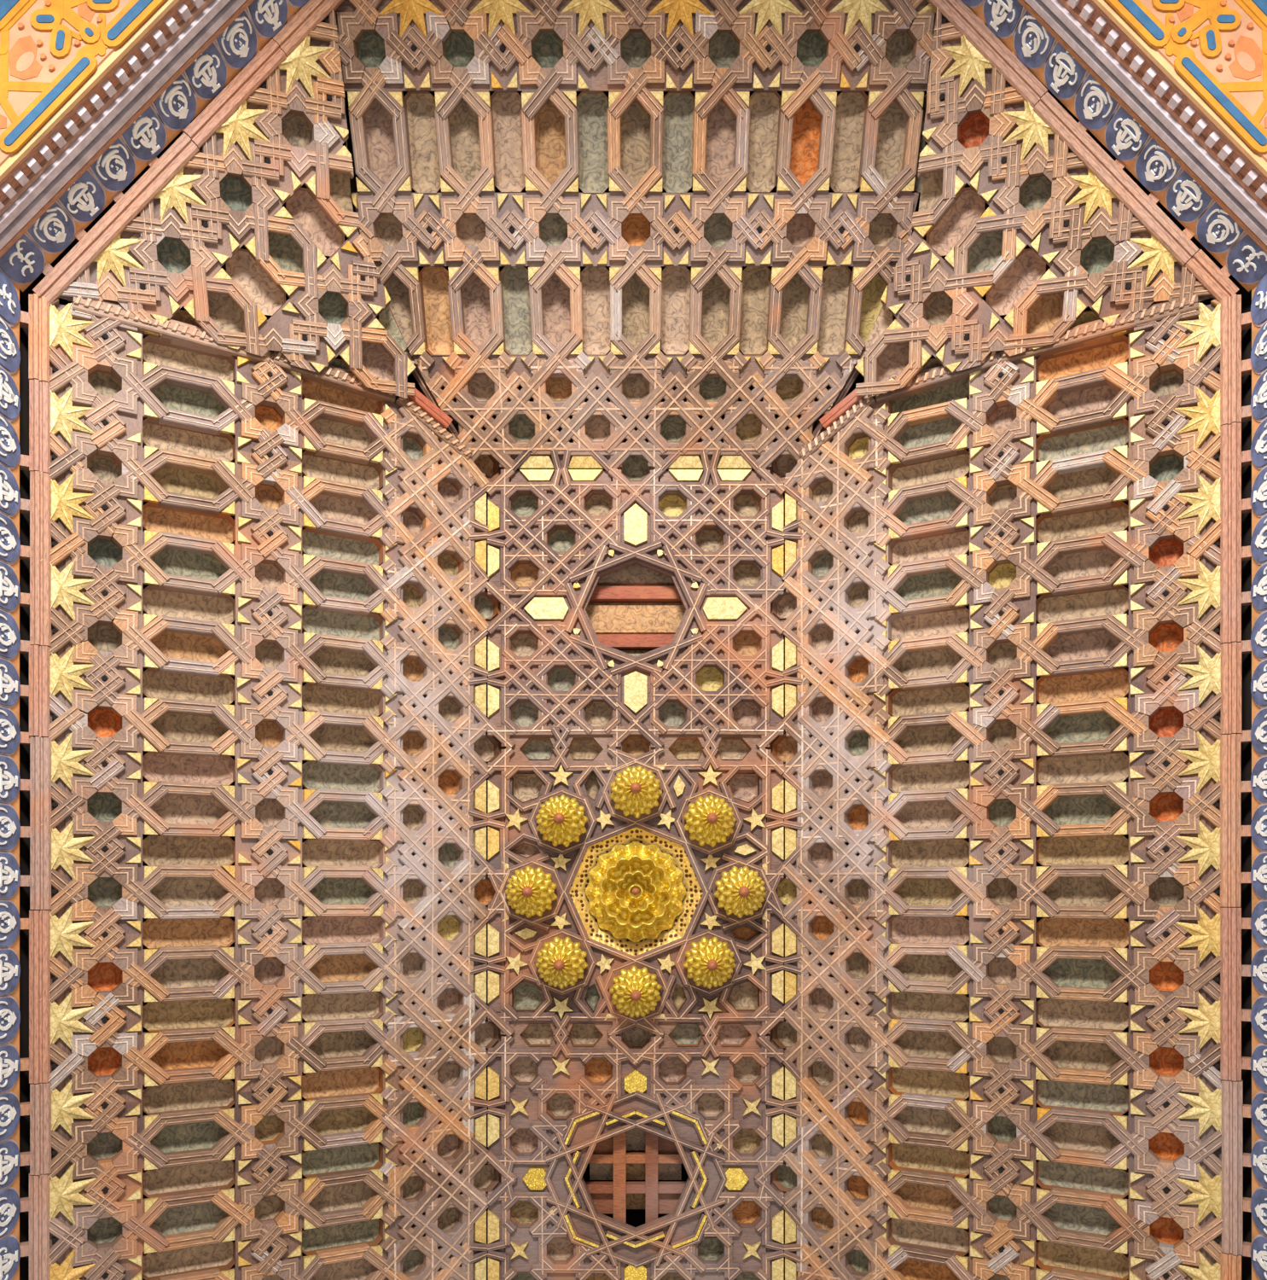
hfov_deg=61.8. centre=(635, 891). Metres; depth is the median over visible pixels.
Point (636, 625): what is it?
ceiling panel
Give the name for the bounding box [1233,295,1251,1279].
wall
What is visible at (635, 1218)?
ceiling
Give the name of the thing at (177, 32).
crown molding
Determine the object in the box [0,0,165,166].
soffit
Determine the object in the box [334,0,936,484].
ceiling panel
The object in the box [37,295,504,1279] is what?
ceiling panel
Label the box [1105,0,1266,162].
soffit
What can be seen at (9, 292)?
painted frieze
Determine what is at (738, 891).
boss
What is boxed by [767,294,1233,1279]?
ceiling panel
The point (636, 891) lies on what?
boss
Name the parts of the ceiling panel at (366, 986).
backing plate, backing plate, backing plate, backing plate, backing plate, backing plate, backing plate, backing plate, backing plate, backing plate, backing plate, backing plate, backing plate, backing plate, backing plate, backing plate, backing plate, backing plate, backing plate, backing plate, backing plate, backing plate, backing plate, backing plate, backing plate, corner plate, corner plate, corner plate, corner plate, corner plate, corner plate, corner plate, corner plate, corner plate, corner plate, corner plate, corner plate, corner plate, corner plate, corner plate, corner plate, corner plate, corner plate, corner plate, corner plate, corner plate, corner plate, backing plate, backing plate, backing plate, backing plate, backing plate, backing plate, backing plate, backing plate, backing plate, backing plate, backing plate, backing plate, backing plate, corner plate, corner plate, corner plate, corner plate, corner plate, corner plate, corner plate, corner plate, backing plate, backing plate, backing plate, backing plate, backing plate, backing plate, backing plate, backing plate, backing plate, backing plate, backing plate, backing plate, backing plate, backing plate, backing plate, backing plate, backing plate, backing plate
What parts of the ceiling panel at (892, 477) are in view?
backing plate, backing plate, backing plate, backing plate, backing plate, backing plate, backing plate, backing plate, backing plate, backing plate, backing plate, backing plate, backing plate, backing plate, backing plate, backing plate, backing plate, backing plate, corner plate, corner plate, corner plate, corner plate, corner plate, corner plate, corner plate, corner plate, backing plate, backing plate, backing plate, backing plate, backing plate, backing plate, backing plate, backing plate, backing plate, backing plate, backing plate, backing plate, backing plate, corner plate, corner plate, corner plate, corner plate, corner plate, corner plate, corner plate, corner plate, corner plate, corner plate, corner plate, corner plate, corner plate, corner plate, corner plate, corner plate, corner plate, corner plate, corner plate, corner plate, corner plate, corner plate, backing plate, backing plate, backing plate, backing plate, backing plate, backing plate, backing plate, backing plate, backing plate, backing plate, backing plate, backing plate, backing plate, backing plate, backing plate, backing plate, backing plate, backing plate, backing plate, backing plate, backing plate, backing plate, backing plate, backing plate, backing plate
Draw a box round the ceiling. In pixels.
[142,92,1128,1279]
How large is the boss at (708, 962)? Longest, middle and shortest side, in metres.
0.294 x 0.257 x 0.257 m
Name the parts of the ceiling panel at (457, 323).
corner plate, backing plate, backing plate, backing plate, corner plate, corner plate, corner plate, corner plate, backing plate, corner plate, backing plate, backing plate, backing plate, corner plate, corner plate, corner plate, backing plate, corner plate, corner plate, backing plate, backing plate, backing plate, backing plate, corner plate, corner plate, corner plate, backing plate, corner plate, corner plate, backing plate, backing plate, backing plate, corner plate, corner plate, backing plate, corner plate, corner plate, corner plate, backing plate, backing plate, backing plate, backing plate, corner plate, corner plate, backing plate, corner plate, corner plate, backing plate, backing plate, backing plate, corner plate, backing plate, corner plate, corner plate, corner plate, backing plate, backing plate, backing plate, corner plate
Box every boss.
[503,863,560,919]
[534,793,590,849]
[534,933,591,990]
[569,826,703,955]
[608,765,663,820]
[608,964,663,1018]
[680,933,736,989]
[681,794,736,849]
[712,864,766,918]
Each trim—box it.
[19,293,51,1279]
[32,0,344,303]
[925,0,1239,302]
[1220,293,1251,1279]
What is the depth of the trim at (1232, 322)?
4.06 m
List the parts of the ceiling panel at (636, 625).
border plate, border plate, border plate, border plate, border plate, border plate, border plate, grid panel, grid panel, grid panel, backing plate, grid panel, grid panel, grid panel, backing plate, backing plate, backing plate, backing plate, grid panel, grid panel, grid panel, border plate, border plate, border plate, border plate, border plate, border plate, border plate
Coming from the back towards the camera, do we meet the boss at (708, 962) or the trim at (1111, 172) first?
the boss at (708, 962)
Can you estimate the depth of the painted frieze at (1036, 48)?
3.96 m
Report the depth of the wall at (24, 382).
4.15 m
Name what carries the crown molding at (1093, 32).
attached to the wall at (1245, 294)
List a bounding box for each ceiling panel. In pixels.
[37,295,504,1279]
[59,8,416,398]
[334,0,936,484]
[485,467,786,1279]
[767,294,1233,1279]
[850,6,1212,398]
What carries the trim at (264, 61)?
attached to the wall at (28, 290)
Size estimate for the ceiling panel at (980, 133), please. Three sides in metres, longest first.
1.625 x 1.041 x 0.714 m
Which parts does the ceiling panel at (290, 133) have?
backing plate, backing plate, backing plate, backing plate, corner plate, backing plate, backing plate, corner plate, corner plate, backing plate, backing plate, corner plate, backing plate, corner plate, backing plate, corner plate, backing plate, backing plate, corner plate, corner plate, backing plate, corner plate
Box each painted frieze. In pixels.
[0,0,308,291]
[0,269,20,1279]
[960,0,1266,291]
[1250,273,1266,1279]
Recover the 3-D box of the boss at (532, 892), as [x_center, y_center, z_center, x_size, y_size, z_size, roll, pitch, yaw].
[-0.485,0.000,4.844,0.249,0.294,0.249,-16,-90,0]
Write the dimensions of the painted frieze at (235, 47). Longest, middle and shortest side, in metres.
1.811 x 0.215 x 0.037 m
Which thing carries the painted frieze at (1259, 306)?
attached to the wall at (1246, 748)
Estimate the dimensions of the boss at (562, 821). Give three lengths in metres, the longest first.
0.294 x 0.256 x 0.256 m
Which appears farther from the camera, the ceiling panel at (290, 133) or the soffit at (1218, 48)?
the ceiling panel at (290, 133)
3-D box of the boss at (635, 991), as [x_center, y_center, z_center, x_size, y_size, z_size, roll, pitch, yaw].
[0.000,0.464,4.844,0.249,0.294,0.249,-38,-90,0]
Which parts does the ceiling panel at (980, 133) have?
backing plate, corner plate, corner plate, backing plate, backing plate, corner plate, backing plate, corner plate, backing plate, corner plate, backing plate, backing plate, corner plate, corner plate, backing plate, corner plate, backing plate, corner plate, backing plate, backing plate, backing plate, backing plate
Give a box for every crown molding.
[0,0,254,257]
[1017,0,1266,253]
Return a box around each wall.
[19,76,235,305]
[19,295,37,1279]
[1000,40,1251,305]
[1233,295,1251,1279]
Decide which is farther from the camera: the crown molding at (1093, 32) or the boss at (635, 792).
the boss at (635, 792)
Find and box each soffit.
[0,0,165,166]
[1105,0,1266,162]
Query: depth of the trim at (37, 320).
4.05 m
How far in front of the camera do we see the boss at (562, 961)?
4.83 m
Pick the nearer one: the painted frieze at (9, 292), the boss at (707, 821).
the painted frieze at (9, 292)
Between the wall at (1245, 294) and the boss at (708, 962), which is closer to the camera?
the wall at (1245, 294)
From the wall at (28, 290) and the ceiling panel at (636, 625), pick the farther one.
the ceiling panel at (636, 625)

